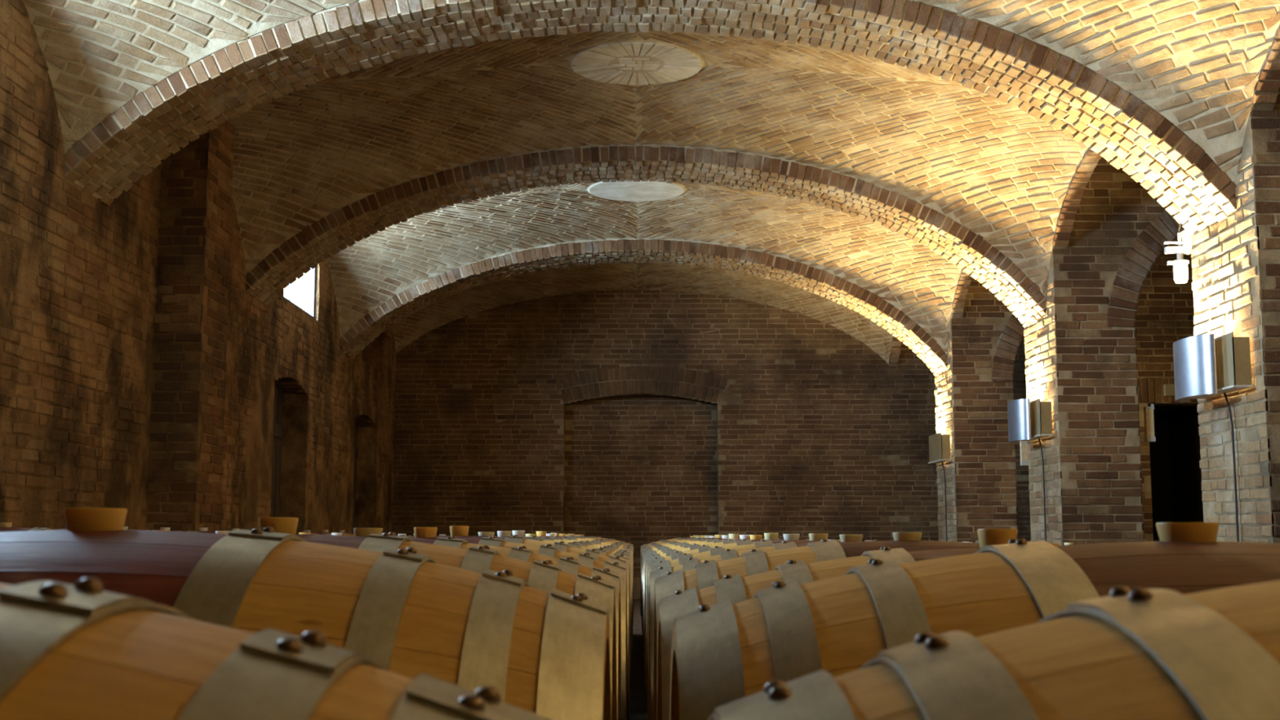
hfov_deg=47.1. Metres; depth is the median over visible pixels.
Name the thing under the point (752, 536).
wine barrel
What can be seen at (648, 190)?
trim
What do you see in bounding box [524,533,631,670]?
wine barrel
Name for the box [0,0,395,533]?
wall
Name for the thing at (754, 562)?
wine barrel
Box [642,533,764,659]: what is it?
wine barrel
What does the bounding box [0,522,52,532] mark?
wine barrel
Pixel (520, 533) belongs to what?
wine barrel
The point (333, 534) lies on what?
wine barrel
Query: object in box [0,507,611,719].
wine barrel
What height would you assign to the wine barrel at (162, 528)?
0.709 m
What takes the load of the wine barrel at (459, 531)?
on the rail
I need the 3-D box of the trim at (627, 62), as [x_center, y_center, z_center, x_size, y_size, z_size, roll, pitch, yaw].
[-0.025,-2.273,11.270,1.073,0.036,1.073,0,-7,0]
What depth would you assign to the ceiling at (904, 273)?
16.59 m
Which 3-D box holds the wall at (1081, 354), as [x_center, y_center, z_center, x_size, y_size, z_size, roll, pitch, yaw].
[5.465,-0.084,13.083,3.813,5.056,1.031,0,-7,0]
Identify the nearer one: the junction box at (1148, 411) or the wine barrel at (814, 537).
the wine barrel at (814, 537)
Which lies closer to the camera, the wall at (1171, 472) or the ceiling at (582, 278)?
the wall at (1171, 472)
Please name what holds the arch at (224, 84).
attached to the wall at (1236, 259)
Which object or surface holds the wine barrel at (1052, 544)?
on the rail
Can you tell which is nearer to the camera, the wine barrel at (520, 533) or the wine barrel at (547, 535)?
the wine barrel at (520, 533)
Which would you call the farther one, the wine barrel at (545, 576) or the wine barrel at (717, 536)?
the wine barrel at (717, 536)
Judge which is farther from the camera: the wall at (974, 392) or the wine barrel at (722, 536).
the wall at (974, 392)
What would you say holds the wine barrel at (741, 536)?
on the rail
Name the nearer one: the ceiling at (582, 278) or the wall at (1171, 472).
the wall at (1171, 472)
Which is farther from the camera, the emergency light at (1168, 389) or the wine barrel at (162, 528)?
the emergency light at (1168, 389)
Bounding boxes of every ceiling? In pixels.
[20,0,1279,185]
[226,29,1088,297]
[325,181,962,354]
[391,262,893,364]
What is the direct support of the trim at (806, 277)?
attached to the wall at (974, 392)
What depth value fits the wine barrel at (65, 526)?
6.83 m
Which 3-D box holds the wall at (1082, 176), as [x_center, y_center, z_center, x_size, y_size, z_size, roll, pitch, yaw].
[3.628,-1.549,13.294,0.142,2.097,15.534,0,-7,0]
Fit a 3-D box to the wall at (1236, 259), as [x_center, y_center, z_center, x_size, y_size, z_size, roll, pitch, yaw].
[5.478,-0.577,8.990,3.821,5.056,1.031,0,-7,0]
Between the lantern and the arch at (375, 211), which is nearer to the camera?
the lantern
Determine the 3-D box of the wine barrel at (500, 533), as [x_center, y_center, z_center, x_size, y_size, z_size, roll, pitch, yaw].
[-0.515,1.002,5.523,0.950,0.725,0.703,0,-8,0]
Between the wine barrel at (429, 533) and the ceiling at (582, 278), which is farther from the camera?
the ceiling at (582, 278)
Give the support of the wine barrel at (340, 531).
on the rail
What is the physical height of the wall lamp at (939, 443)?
2.018 m
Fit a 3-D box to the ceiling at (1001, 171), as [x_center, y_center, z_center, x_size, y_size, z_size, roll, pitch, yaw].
[0.042,-1.509,11.304,7.081,1.545,3.382,0,-7,0]
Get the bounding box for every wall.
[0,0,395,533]
[391,289,1031,599]
[888,25,1279,366]
[934,277,1024,542]
[1023,156,1184,545]
[1135,239,1204,541]
[1191,88,1279,543]
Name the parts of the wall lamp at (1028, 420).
plate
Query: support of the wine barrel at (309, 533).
on the rail
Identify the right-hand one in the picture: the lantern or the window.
the lantern
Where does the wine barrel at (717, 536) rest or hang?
on the rail
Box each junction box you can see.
[1019,440,1028,465]
[1143,404,1155,441]
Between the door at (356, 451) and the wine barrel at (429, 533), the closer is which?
the wine barrel at (429, 533)
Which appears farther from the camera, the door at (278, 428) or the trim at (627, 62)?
the door at (278, 428)
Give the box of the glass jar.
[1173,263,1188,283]
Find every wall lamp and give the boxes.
[928,431,951,541]
[1007,398,1053,541]
[1173,331,1253,542]
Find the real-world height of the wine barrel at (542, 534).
0.718 m
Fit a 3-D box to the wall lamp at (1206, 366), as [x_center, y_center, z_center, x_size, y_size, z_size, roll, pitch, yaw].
[3.433,0.875,8.803,0.250,2.028,0.742,0,-7,0]
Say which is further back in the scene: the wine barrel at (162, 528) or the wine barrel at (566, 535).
the wine barrel at (566, 535)
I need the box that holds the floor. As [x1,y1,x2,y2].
[629,599,647,719]
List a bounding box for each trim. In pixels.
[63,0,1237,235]
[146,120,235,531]
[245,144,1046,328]
[339,237,947,375]
[568,40,704,84]
[586,180,686,200]
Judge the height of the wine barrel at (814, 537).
0.716 m
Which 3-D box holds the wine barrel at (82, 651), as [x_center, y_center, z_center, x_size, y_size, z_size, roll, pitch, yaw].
[-0.511,0.403,0.544,0.950,0.710,0.690,0,-7,0]
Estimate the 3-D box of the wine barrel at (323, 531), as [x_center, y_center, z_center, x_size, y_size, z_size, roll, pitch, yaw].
[-2.676,1.796,12.432,0.950,0.709,0.690,0,-7,0]
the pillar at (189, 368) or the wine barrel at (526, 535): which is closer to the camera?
the wine barrel at (526, 535)
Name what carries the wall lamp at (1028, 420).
attached to the wall at (1081, 354)
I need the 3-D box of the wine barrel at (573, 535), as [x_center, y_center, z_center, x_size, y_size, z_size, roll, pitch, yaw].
[-0.525,1.675,11.132,0.950,0.709,0.690,0,-7,0]
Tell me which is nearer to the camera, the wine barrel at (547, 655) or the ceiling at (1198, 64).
the wine barrel at (547, 655)
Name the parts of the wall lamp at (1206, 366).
plate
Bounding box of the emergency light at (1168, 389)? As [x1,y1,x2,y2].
[1163,384,1174,395]
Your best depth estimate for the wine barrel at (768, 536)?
5.51 m
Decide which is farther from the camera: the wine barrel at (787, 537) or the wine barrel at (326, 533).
the wine barrel at (326, 533)
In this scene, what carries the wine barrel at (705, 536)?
on the rail
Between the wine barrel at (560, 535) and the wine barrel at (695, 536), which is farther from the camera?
the wine barrel at (695, 536)
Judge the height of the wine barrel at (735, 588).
0.723 m
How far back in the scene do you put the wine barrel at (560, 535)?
9.75 m
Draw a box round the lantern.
[1163,222,1191,283]
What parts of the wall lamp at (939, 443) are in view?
plate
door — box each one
[271,385,284,517]
[352,425,358,533]
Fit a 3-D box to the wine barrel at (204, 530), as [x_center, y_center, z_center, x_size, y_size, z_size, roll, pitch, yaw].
[-2.668,1.376,8.918,0.950,0.709,0.690,0,-7,0]
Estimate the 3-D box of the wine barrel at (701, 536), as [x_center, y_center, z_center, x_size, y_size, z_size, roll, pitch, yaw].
[0.487,1.688,11.134,0.950,0.709,0.690,0,-7,0]
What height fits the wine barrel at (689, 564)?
0.714 m
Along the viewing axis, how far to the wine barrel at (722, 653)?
1.23 m
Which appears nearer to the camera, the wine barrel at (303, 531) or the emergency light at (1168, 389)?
the wine barrel at (303, 531)
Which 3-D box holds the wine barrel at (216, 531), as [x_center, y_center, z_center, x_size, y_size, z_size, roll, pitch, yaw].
[-1.573,0.997,5.490,0.950,0.709,0.690,0,-7,0]
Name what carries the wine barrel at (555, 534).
on the rail
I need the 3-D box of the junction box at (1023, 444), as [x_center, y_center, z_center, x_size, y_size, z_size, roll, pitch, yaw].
[3.552,0.848,13.531,0.078,0.251,0.059,0,-7,0]
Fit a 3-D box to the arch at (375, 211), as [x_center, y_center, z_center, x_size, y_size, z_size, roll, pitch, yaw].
[0.063,-1.179,13.338,7.504,1.693,0.769,0,-7,0]
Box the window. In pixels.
[283,266,315,318]
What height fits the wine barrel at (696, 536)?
0.709 m
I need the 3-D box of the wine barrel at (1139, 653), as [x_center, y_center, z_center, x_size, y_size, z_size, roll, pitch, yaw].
[0.508,0.418,0.618,0.950,0.709,0.690,0,-7,0]
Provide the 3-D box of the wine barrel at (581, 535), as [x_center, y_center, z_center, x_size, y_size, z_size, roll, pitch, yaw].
[-0.536,1.932,13.237,0.950,0.709,0.690,0,-7,0]
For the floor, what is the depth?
9.47 m
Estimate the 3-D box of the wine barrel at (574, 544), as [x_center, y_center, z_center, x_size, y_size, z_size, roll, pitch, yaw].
[-0.510,0.921,4.824,0.950,0.719,0.703,0,-8,0]
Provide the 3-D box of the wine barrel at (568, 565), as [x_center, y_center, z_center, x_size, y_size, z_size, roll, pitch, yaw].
[-0.513,0.667,2.721,0.950,0.718,0.700,0,-8,0]
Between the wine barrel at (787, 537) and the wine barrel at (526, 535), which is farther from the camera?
the wine barrel at (526, 535)
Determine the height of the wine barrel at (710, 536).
0.709 m
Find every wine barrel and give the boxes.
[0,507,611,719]
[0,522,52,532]
[0,577,550,719]
[52,524,66,529]
[160,527,198,532]
[174,527,215,533]
[215,530,230,534]
[258,517,617,719]
[295,531,325,534]
[298,532,311,534]
[303,530,344,535]
[311,529,354,536]
[331,533,342,535]
[338,529,354,533]
[353,528,621,719]
[398,525,626,568]
[409,527,626,719]
[478,532,629,719]
[497,530,629,558]
[511,530,630,682]
[511,531,632,656]
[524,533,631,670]
[546,533,632,646]
[551,533,631,548]
[559,533,633,602]
[565,534,633,624]
[567,533,633,546]
[581,534,633,545]
[640,535,699,546]
[640,536,700,615]
[641,535,704,548]
[641,535,709,549]
[641,535,715,632]
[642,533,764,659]
[642,534,723,555]
[643,535,728,551]
[644,534,762,687]
[644,534,780,556]
[645,533,809,706]
[647,533,840,719]
[648,534,862,719]
[650,533,878,571]
[653,532,980,719]
[657,528,1017,719]
[669,522,1279,719]
[708,580,1279,719]
[1049,542,1059,546]

